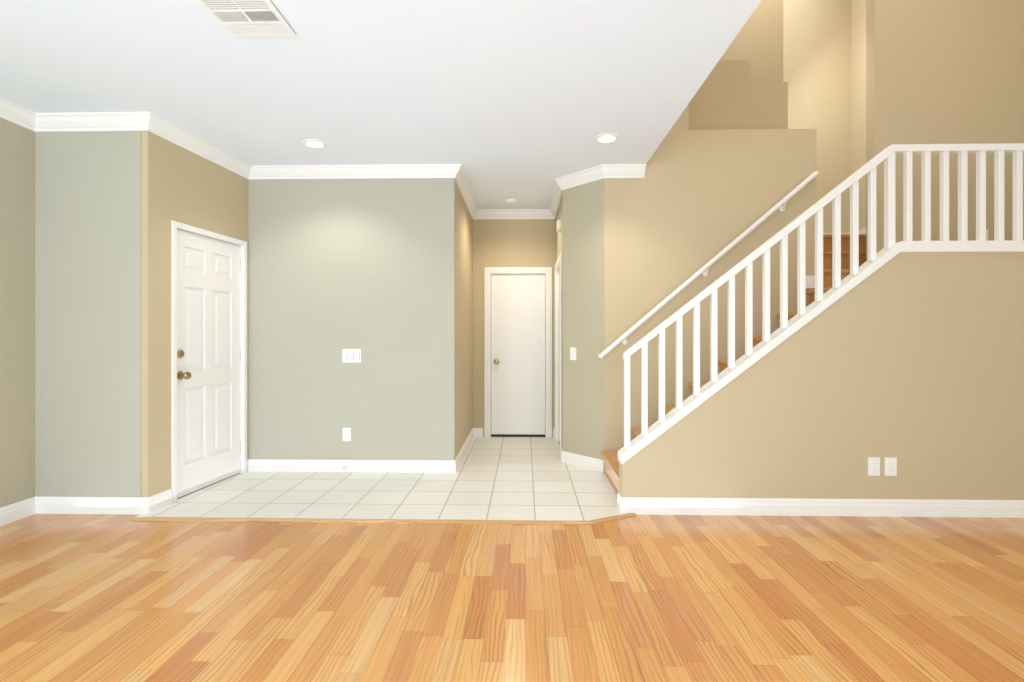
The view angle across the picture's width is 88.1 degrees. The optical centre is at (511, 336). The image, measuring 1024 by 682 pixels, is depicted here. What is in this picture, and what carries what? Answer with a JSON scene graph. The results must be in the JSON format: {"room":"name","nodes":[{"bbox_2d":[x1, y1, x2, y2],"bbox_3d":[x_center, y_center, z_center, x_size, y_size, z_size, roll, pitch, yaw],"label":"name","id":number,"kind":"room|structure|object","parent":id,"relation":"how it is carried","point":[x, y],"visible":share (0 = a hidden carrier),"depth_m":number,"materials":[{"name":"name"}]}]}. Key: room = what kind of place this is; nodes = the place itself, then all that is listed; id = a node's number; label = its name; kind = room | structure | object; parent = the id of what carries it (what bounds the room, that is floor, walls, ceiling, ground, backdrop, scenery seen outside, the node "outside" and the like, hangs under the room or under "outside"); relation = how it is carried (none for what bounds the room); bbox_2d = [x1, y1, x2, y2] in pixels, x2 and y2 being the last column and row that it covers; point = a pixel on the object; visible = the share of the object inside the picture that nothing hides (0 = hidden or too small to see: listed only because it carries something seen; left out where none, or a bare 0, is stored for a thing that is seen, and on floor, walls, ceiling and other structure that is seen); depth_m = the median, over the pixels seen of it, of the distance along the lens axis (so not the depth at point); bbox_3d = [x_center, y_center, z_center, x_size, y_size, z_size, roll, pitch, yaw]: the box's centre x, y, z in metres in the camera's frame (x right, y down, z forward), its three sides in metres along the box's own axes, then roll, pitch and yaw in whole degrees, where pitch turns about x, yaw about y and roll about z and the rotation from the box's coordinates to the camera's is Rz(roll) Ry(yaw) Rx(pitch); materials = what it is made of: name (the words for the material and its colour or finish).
{"room":"empty living room","nodes":[
{"label":"empty living room","id":0,"kind":"room"},
{"bbox_2d":[0,118,34,507],"bbox_3d":[-3.373,-0.145,0.742,0.120,2.690,5.960,0,0,1],"label":"wall","id":1,"kind":"structure","parent":0,"point":[17,313],"depth_m":3.47,"materials":[{"name":"beige paint"}]},
{"bbox_2d":[0,496,35,525],"bbox_3d":[-3.305,1.144,0.755,0.016,0.112,5.690,0,0,1],"label":"baseboard","id":2,"kind":"structure","parent":1,"relation":"attached to","point":[10,513],"depth_m":3.46,"materials":[{"name":"white paint"}]},
{"bbox_2d":[0,97,645,218],"bbox_3d":[-1.091,-1.440,2.062,4.378,0.100,8.470,0,0,1],"label":"crown molding","id":3,"kind":"structure","parent":1,"relation":"attached to","point":[14,113],"depth_m":4.59,"materials":[{"name":"white paint"}]},
{"bbox_2d":[35,131,140,496],"bbox_3d":[-2.877,-0.145,3.651,0.730,2.690,0.120,0,0,1],"label":"wall","id":4,"kind":"structure","parent":0,"point":[87,314],"depth_m":3.59,"materials":[{"name":"green paint"}]},
{"bbox_2d":[36,494,155,514],"bbox_3d":[-2.832,1.144,3.582,0.765,0.112,0.016,0,0,1],"label":"baseboard","id":5,"kind":"structure","parent":4,"relation":"attached to","point":[44,504],"depth_m":3.58,"materials":[{"name":"white paint"}]},
{"bbox_2d":[141,131,247,496],"bbox_3d":[-2.498,-0.145,4.160,0.200,2.690,1.142,0,0,7],"label":"wall","id":6,"kind":"structure","parent":0,"point":[181,185],"depth_m":3.72,"materials":[{"name":"beige paint"}]},
{"bbox_2d":[177,229,240,497],"bbox_3d":[-2.435,0.202,4.231,0.140,1.980,0.791,0,0,1],"label":"entry door","id":7,"kind":"structure","parent":6,"relation":"in","point":[208,365],"depth_m":4.20,"materials":[{"name":"white paint"}]},
{"bbox_2d":[171,220,246,502],"bbox_3d":[-2.444,0.180,4.228,0.132,2.024,0.869,0,0,7],"label":"door frame","id":8,"kind":"structure","parent":6,"relation":"attached to","point":[175,225],"depth_m":4.08,"materials":[{"name":"white paint"}]},
{"bbox_2d":[248,178,455,459],"bbox_3d":[-1.506,-0.145,4.728,2.000,2.690,0.120,0,0,1],"label":"wall","id":9,"kind":"structure","parent":0,"point":[367,267],"depth_m":4.67,"materials":[{"name":"green paint"}]},
{"bbox_2d":[343,428,350,440],"bbox_3d":[-1.457,0.863,4.661,0.072,0.118,0.011,0,0,1],"label":"outlet plate","id":10,"kind":"object","parent":9,"relation":"attached to","point":[346,434],"visible":1,"depth_m":4.66,"materials":[{"name":"white plastic"}]},
{"bbox_2d":[342,349,360,362],"bbox_3d":[-1.412,0.170,4.660,0.165,0.118,0.011,0,0,1],"label":"light switch","id":11,"kind":"object","parent":9,"relation":"attached to","point":[351,355],"visible":1,"depth_m":4.66,"materials":[{"name":"white plastic"}]},
{"bbox_2d":[247,456,459,472],"bbox_3d":[-1.415,1.144,4.656,1.848,0.112,0.020,0,0,1],"label":"baseboard","id":12,"kind":"structure","parent":9,"relation":"attached to","point":[257,465],"depth_m":4.65,"materials":[{"name":"white paint"}]},
{"bbox_2d":[133,437,625,520],"bbox_3d":[-0.812,1.196,4.876,3.300,0.008,2.870,0,0,1],"label":"floor","id":13,"kind":"structure","parent":0,"point":[513,478],"depth_m":4.04,"materials":[{"name":"tile"}]},
{"bbox_2d":[601,234,865,493],"bbox_3d":[2.746,0.100,4.674,3.930,2.200,2.035,0,0,1],"label":"stairs","id":14,"kind":"structure","parent":13,"relation":"on","point":[611,466],"depth_m":4.64,"materials":[{"name":"brown wood"}]},
{"bbox_2d":[0,0,760,209],"bbox_3d":[-1.151,-1.640,2.074,4.498,0.300,8.730,0,0,1],"label":"ceiling","id":15,"kind":"structure","parent":0,"point":[524,103],"depth_m":3.02,"materials":[{"name":"white paint"}]},
{"bbox_2d":[196,0,295,36],"bbox_3d":[-1.226,-1.483,2.447,0.319,0.012,0.319,0,0,1],"label":"ceiling vent","id":16,"kind":"object","parent":15,"relation":"in","point":[249,18],"visible":1,"depth_m":2.46,"materials":[{"name":"white metal"}]},
{"bbox_2d":[302,139,326,148],"bbox_3d":[-1.525,-1.486,4.088,0.184,0.009,0.184,0,0,1],"label":"recessed light","id":17,"kind":"object","parent":15,"relation":"in","point":[315,144],"visible":1,"depth_m":4.08,"materials":[{"name":"white glass"}]},
{"bbox_2d":[506,199,516,203],"bbox_3d":[-0.004,-1.474,5.777,0.124,0.032,0.124,0,0,1],"label":"smoke detector","id":18,"kind":"object","parent":15,"relation":"attached to","point":[511,201],"visible":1,"depth_m":5.74,"materials":[{"name":"white plastic"}]},
{"bbox_2d":[595,133,618,142],"bbox_3d":[0.714,-1.486,3.974,0.184,0.009,0.184,0,0,1],"label":"recessed light","id":19,"kind":"object","parent":15,"relation":"in","point":[607,138],"visible":1,"depth_m":3.98,"materials":[{"name":"white glass"}]},
{"bbox_2d":[456,183,472,455],"bbox_3d":[-0.546,-0.145,5.525,0.120,2.690,1.520,0,0,1],"label":"wall","id":20,"kind":"structure","parent":0,"point":[464,323],"depth_m":5.35,"materials":[{"name":"beige paint"}]},
{"bbox_2d":[457,428,475,462],"bbox_3d":[-0.479,1.144,5.468,0.016,0.112,1.630,0,0,1],"label":"baseboard","id":21,"kind":"structure","parent":20,"relation":"attached to","point":[463,450],"depth_m":5.57,"materials":[{"name":"white paint"}]},
{"bbox_2d":[0,436,1023,681],"bbox_3d":[0.684,1.250,2.029,8.170,0.100,8.730,0,0,1],"label":"floor","id":22,"kind":"structure","parent":0,"point":[634,598],"depth_m":2.40,"materials":[{"name":"brown wood"}]},
{"bbox_2d":[131,513,635,524],"bbox_3d":[-0.824,1.194,3.511,3.311,0.013,0.218,0,0,1],"label":"threshold strip","id":23,"kind":"object","parent":22,"relation":"on","point":[443,521],"depth_m":3.42,"materials":[{"name":"brown wood"}]},
{"bbox_2d":[473,219,554,436],"bbox_3d":[0.025,-0.145,6.386,1.220,2.690,0.230,0,0,1],"label":"wall","id":24,"kind":"structure","parent":0,"point":[513,242],"depth_m":6.28,"materials":[{"name":"beige paint"}]},
{"bbox_2d":[491,274,544,436],"bbox_3d":[0.078,0.225,6.273,0.653,1.931,0.114,0,0,1],"label":"door","id":25,"kind":"structure","parent":24,"relation":"in","point":[517,355],"depth_m":6.29,"materials":[{"name":"white paint"}]},
{"bbox_2d":[484,267,551,436],"bbox_3d":[0.073,0.186,6.323,0.800,2.012,0.135,0,0,1],"label":"door frame","id":26,"kind":"structure","parent":24,"relation":"attached to","point":[489,271],"depth_m":6.26,"materials":[{"name":"white paint"}]},
{"bbox_2d":[555,191,562,449],"bbox_3d":[0.612,-0.145,5.642,0.230,2.690,1.230,0,0,1],"label":"wall","id":27,"kind":"structure","parent":0,"point":[559,240],"depth_m":5.20,"materials":[{"name":"beige paint"}]},
{"bbox_2d":[555,253,560,448],"bbox_3d":[0.550,0.186,5.648,0.135,2.012,0.910,0,0,1],"label":"door frame","id":28,"kind":"structure","parent":27,"relation":"attached to","point":[558,265],"depth_m":6.03,"materials":[{"name":"white paint"}]},
{"bbox_2d":[557,220,560,231],"bbox_3d":[0.472,-1.120,5.350,0.035,0.100,0.120,0,0,1],"label":"door chime","id":29,"kind":"object","parent":27,"relation":"attached to","point":[558,225],"visible":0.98,"depth_m":5.29,"materials":[{"name":"white plastic"}]},
{"bbox_2d":[559,270,559,442],"bbox_3d":[0.542,0.224,5.649,0.040,1.929,0.752,0,0,1],"label":"door","id":30,"kind":"structure","parent":27,"relation":"in","point":[559,356],"depth_m":5.88,"materials":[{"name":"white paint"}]},
{"bbox_2d":[563,179,603,459],"bbox_3d":[0.691,-0.145,4.882,0.120,2.690,0.508,0,0,-41],"label":"wall","id":31,"kind":"structure","parent":0,"point":[583,313],"depth_m":4.83,"materials":[{"name":"beige paint"}]},
{"bbox_2d":[570,347,575,359],"bbox_3d":[0.568,0.160,4.925,0.009,0.118,0.074,0,0,-41],"label":"switch plate","id":32,"kind":"object","parent":31,"relation":"attached to","point":[572,353],"visible":1,"depth_m":4.92,"materials":[{"name":"white plastic"}]},
{"bbox_2d":[560,448,603,471],"bbox_3d":[0.641,1.144,4.911,0.356,0.112,0.531,0,0,1],"label":"baseboard","id":33,"kind":"structure","parent":31,"relation":"attached to","point":[596,464],"depth_m":4.83,"materials":[{"name":"white paint"}]},
{"bbox_2d":[689,60,787,129],"bbox_3d":[1.996,-2.235,4.740,0.890,0.850,0.105,0,0,1],"label":"wall","id":34,"kind":"structure","parent":0,"point":[728,95],"depth_m":4.69,"materials":[{"name":"beige paint"}]},
{"bbox_2d":[720,0,850,232],"bbox_3d":[2.131,-1.500,5.770,3.020,5.400,0.120,0,0,1],"label":"wall","id":35,"kind":"structure","parent":0,"point":[802,48],"depth_m":5.68,"materials":[{"name":"beige paint"}]},
{"bbox_2d":[604,0,1023,449],"bbox_3d":[2.764,-1.500,4.664,3.900,5.400,0.120,0,0,1],"label":"wall","id":36,"kind":"structure","parent":0,"point":[690,204],"depth_m":4.62,"materials":[{"name":"beige paint"}]},
{"bbox_2d":[598,171,818,357],"bbox_3d":[1.692,-0.615,4.582,1.878,1.606,0.096,0,0,1],"label":"wall-mounted handrail","id":37,"kind":"object","parent":36,"relation":"attached to","point":[705,267],"visible":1,"depth_m":4.54,"materials":[{"name":"white paint"}]},
{"bbox_2d":[805,228,865,287],"bbox_3d":[3.075,-0.755,5.134,1.100,0.710,1.105,0,0,1],"label":"baseboard","id":38,"kind":"structure","parent":36,"relation":"attached to","point":[809,281],"depth_m":4.59,"materials":[{"name":"white paint"}]},
{"bbox_2d":[619,252,1023,499],"bbox_3d":[2.718,0.319,3.595,3.940,1.763,0.120,0,0,1],"label":"wall","id":39,"kind":"structure","parent":0,"point":[912,363],"depth_m":3.54,"materials":[{"name":"beige paint"}]},
{"bbox_2d":[617,492,1023,517],"bbox_3d":[2.689,1.144,3.538,3.916,0.112,0.036,0,0,1],"label":"baseboard","id":40,"kind":"structure","parent":39,"relation":"attached to","point":[637,505],"depth_m":3.54,"materials":[{"name":"white paint"}]},
{"bbox_2d":[618,240,1023,464],"bbox_3d":[2.714,0.114,3.595,3.948,1.502,0.152,0,0,1],"label":"trim","id":41,"kind":"structure","parent":39,"relation":"on","point":[727,375],"depth_m":3.55,"materials":[{"name":"white paint"}]},
{"bbox_2d":[623,143,1023,448],"bbox_3d":[2.727,-0.263,3.595,3.918,2.065,0.064,0,0,1],"label":"stair railing","id":42,"kind":"object","parent":41,"relation":"on","point":[908,151],"visible":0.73,"depth_m":3.59,"materials":[{"name":"white paint"}]},
{"bbox_2d":[868,457,879,475],"bbox_3d":[2.421,0.870,3.537,0.078,0.122,0.011,0,0,1],"label":"plate","id":43,"kind":"object","parent":39,"relation":"attached to","point":[873,466],"visible":1,"depth_m":3.54,"materials":[{"name":"white plastic"}]},
{"bbox_2d":[884,457,896,475],"bbox_3d":[2.531,0.870,3.534,0.078,0.122,0.011,0,0,1],"label":"plate","id":44,"kind":"object","parent":39,"relation":"attached to","point":[890,466],"visible":1,"depth_m":3.53,"materials":[{"name":"white plastic"}]},
{"bbox_2d":[851,0,865,229],"bbox_3d":[3.688,-1.500,5.247,0.120,5.400,1.090,0,0,1],"label":"wall","id":45,"kind":"structure","parent":0,"point":[858,84],"depth_m":5.53,"materials":[{"name":"beige paint"}]}
]}

